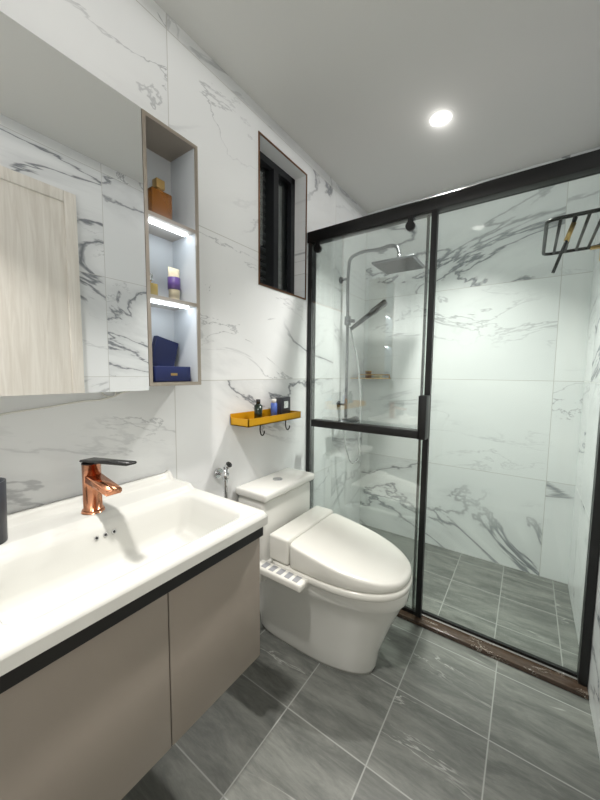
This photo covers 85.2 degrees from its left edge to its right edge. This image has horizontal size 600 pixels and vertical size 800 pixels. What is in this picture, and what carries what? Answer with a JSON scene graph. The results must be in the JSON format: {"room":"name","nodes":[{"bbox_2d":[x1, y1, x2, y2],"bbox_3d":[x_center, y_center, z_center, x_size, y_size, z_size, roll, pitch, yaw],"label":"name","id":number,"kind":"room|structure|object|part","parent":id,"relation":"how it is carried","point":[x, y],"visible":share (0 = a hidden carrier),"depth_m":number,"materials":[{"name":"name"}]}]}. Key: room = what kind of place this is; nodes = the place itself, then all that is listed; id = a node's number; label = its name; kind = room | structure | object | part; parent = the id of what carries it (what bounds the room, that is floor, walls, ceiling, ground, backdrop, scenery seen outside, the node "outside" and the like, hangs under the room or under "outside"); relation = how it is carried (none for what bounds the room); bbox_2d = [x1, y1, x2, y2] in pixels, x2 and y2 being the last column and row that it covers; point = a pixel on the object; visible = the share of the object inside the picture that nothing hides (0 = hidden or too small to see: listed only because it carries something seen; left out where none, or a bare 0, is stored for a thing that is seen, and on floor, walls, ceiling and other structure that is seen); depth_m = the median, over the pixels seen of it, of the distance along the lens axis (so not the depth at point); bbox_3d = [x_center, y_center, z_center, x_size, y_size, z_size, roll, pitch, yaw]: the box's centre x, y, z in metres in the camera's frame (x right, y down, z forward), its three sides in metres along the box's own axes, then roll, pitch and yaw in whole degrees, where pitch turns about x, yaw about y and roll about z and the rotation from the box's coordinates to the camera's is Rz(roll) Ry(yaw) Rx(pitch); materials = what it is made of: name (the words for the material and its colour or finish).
{"room":"bathroom","nodes":[
{"label":"bathroom","id":0,"kind":"room"},
{"bbox_2d":[0,0,366,522],"bbox_3d":[-0.301,-0.125,1.579,0.150,2.450,2.885,4,6,35],"label":"wall","id":1,"kind":"structure","parent":0,"point":[154,59],"depth_m":1.33,"materials":[{"name":"stone"}]},
{"bbox_2d":[0,391,129,415],"bbox_3d":[-0.672,0.025,0.896,0.034,0.108,0.426,4,6,35],"label":"cord","id":2,"kind":"object","parent":1,"relation":"attached to","point":[108,397],"visible":0.77,"depth_m":0.93,"materials":[{"name":"white plastic"}]},
{"bbox_2d":[0,11,200,395],"bbox_3d":[-0.584,-0.422,0.886,0.140,0.797,0.645,4,6,35],"label":"upper cabinet","id":3,"kind":"object","parent":1,"relation":"attached to","point":[99,257],"visible":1,"depth_m":0.83,"materials":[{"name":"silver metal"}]},
{"bbox_2d":[145,177,172,230],"bbox_3d":[-0.457,-0.638,1.059,0.040,0.142,0.072,4,6,35],"label":"perfume bottle","id":4,"kind":"object","parent":3,"relation":"on","point":[159,202],"depth_m":1.04,"materials":[{"name":"brown glass"}]},
{"bbox_2d":[0,470,267,799],"bbox_3d":[-0.468,0.536,0.847,0.480,0.492,0.613,4,6,35],"label":"bathroom vanity","id":5,"kind":"object","parent":1,"relation":"attached to","point":[129,634],"visible":0.96,"depth_m":0.71,"materials":[{"name":"beige paint"}]},
{"bbox_2d":[0,477,7,544],"bbox_3d":[-0.704,0.254,0.730,0.076,0.140,0.076,4,6,35],"label":"cup","id":6,"kind":"object","parent":5,"relation":"on","point":[3,518],"visible":1,"depth_m":0.74,"materials":[{"name":"grey"}]},
{"bbox_2d":[79,457,136,514],"bbox_3d":[-0.502,0.228,0.854,0.244,0.174,0.058,4,6,35],"label":"faucet","id":7,"kind":"object","parent":5,"relation":"on","point":[96,483],"visible":1,"depth_m":0.88,"materials":[{"name":"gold metal"}]},
{"bbox_2d":[214,462,231,497],"bbox_3d":[-0.329,0.554,1.400,0.080,0.593,0.060,4,6,35],"label":"bidet sprayer","id":8,"kind":"object","parent":1,"relation":"attached to","point":[223,473],"visible":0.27,"depth_m":1.38,"materials":[{"name":"silver metal"}]},
{"bbox_2d":[230,397,300,435],"bbox_3d":[-0.151,0.074,1.578,0.115,0.162,0.390,4,6,35],"label":"shelf","id":9,"kind":"object","parent":1,"relation":"attached to","point":[279,411],"visible":1,"depth_m":1.54,"materials":[{"name":"orange paint"}]},
{"bbox_2d":[254,399,262,422],"bbox_3d":[-0.195,0.049,1.528,0.037,0.105,0.038,4,6,35],"label":"bottle","id":10,"kind":"object","parent":9,"relation":"on","point":[257,407],"depth_m":1.51,"materials":[{"name":"black glass"}]},
{"bbox_2d":[270,398,277,419],"bbox_3d":[-0.130,0.044,1.622,0.032,0.100,0.032,4,6,35],"label":"bottle","id":11,"kind":"object","parent":9,"relation":"on","point":[273,405],"depth_m":1.61,"materials":[{"name":"blue plastic"}]},
{"bbox_2d":[258,131,306,299],"bbox_3d":[-0.134,-0.908,1.726,0.139,0.686,0.401,4,6,35],"label":"window","id":12,"kind":"structure","parent":1,"relation":"in","point":[276,217],"depth_m":1.75,"materials":[{"name":"black metal"}]},
{"bbox_2d":[352,371,389,378],"bbox_3d":[0.531,-0.188,2.433,0.227,0.058,0.225,4,6,35],"label":"corner shelf","id":13,"kind":"object","parent":1,"relation":"attached to","point":[369,374],"depth_m":2.43,"materials":[{"name":"brown"}]},
{"bbox_2d":[337,244,424,463],"bbox_3d":[0.482,-0.256,2.100,0.520,1.413,0.340,4,6,35],"label":"shower column","id":14,"kind":"structure","parent":1,"relation":"attached to","point":[390,271],"depth_m":2.16,"materials":[{"name":"grey metal"}]},
{"bbox_2d":[121,616,599,799],"bbox_3d":[0.056,1.213,0.918,1.335,0.100,1.745,4,6,35],"label":"floor","id":15,"kind":"structure","parent":0,"point":[419,713],"depth_m":1.12,"materials":[{"name":"tile"}]},
{"bbox_2d":[236,468,411,674],"bbox_3d":[0.099,0.760,1.448,0.748,0.716,0.462,4,6,35],"label":"toilet","id":16,"kind":"object","parent":15,"relation":"on","point":[335,588],"visible":0.81,"depth_m":1.35,"materials":[{"name":"white ceramic"}]},
{"bbox_2d":[397,609,588,699],"bbox_3d":[0.570,1.096,1.646,1.333,0.022,0.058,4,6,35],"label":"threshold","id":17,"kind":"object","parent":15,"relation":"on","point":[553,677],"depth_m":1.42,"materials":[{"name":"stone"}]},
{"bbox_2d":[306,149,599,686],"bbox_3d":[0.576,0.084,1.556,1.331,2.007,0.126,4,6,35],"label":"shower door","id":18,"kind":"structure","parent":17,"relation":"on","point":[584,165],"depth_m":1.55,"materials":[{"name":"black metal"}]},
{"bbox_3d":[0.329,0.087,1.752,0.648,1.930,0.008,4,6,35],"label":"door","id":19,"kind":"part","parent":18,"relation":"part of","materials":[{"name":"clear glass"}]},
{"bbox_2d":[154,0,599,212],"bbox_3d":[0.319,-1.354,1.049,1.635,0.100,2.885,4,6,35],"label":"ceiling","id":20,"kind":"structure","parent":0,"point":[348,97],"depth_m":1.35,"materials":[{"name":"white paint"}]},
{"bbox_2d":[427,107,454,127],"bbox_3d":[0.670,-1.340,1.554,0.124,0.006,0.124,4,6,35],"label":"recessed light","id":21,"kind":"object","parent":20,"relation":"in","point":[441,117],"visible":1,"depth_m":1.55,"materials":[{"name":"white paint"}]},
{"bbox_2d":[359,146,599,583],"bbox_3d":[1.092,-0.170,2.272,1.335,2.450,0.150,4,6,35],"label":"wall","id":22,"kind":"structure","parent":0,"point":[508,414],"depth_m":2.08,"materials":[{"name":"stone"}]},
{"bbox_2d":[568,193,599,757],"bbox_3d":[0.916,-0.043,0.732,0.150,2.450,2.885,4,6,35],"label":"wall","id":23,"kind":"structure","parent":0,"point":[593,686],"depth_m":1.58,"materials":[{"name":"stone"}]},
{"bbox_2d":[542,208,599,272],"bbox_3d":[1.208,-0.630,1.434,0.236,0.232,0.484,4,6,35],"label":"towel rack","id":24,"kind":"object","parent":23,"relation":"attached to","point":[574,216],"depth_m":1.33,"materials":[{"name":"black metal"}]},
{"label":"outside","id":25,"kind":"structure","parent":0,"visible":0},
{"bbox_2d":[359,523,578,679],"bbox_3d":[0.796,1.132,1.974,1.335,0.100,0.840,4,6,35],"label":"shower floor","id":26,"kind":"structure","parent":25,"point":[466,566],"depth_m":1.78,"materials":[{"name":"tile"}]}
]}

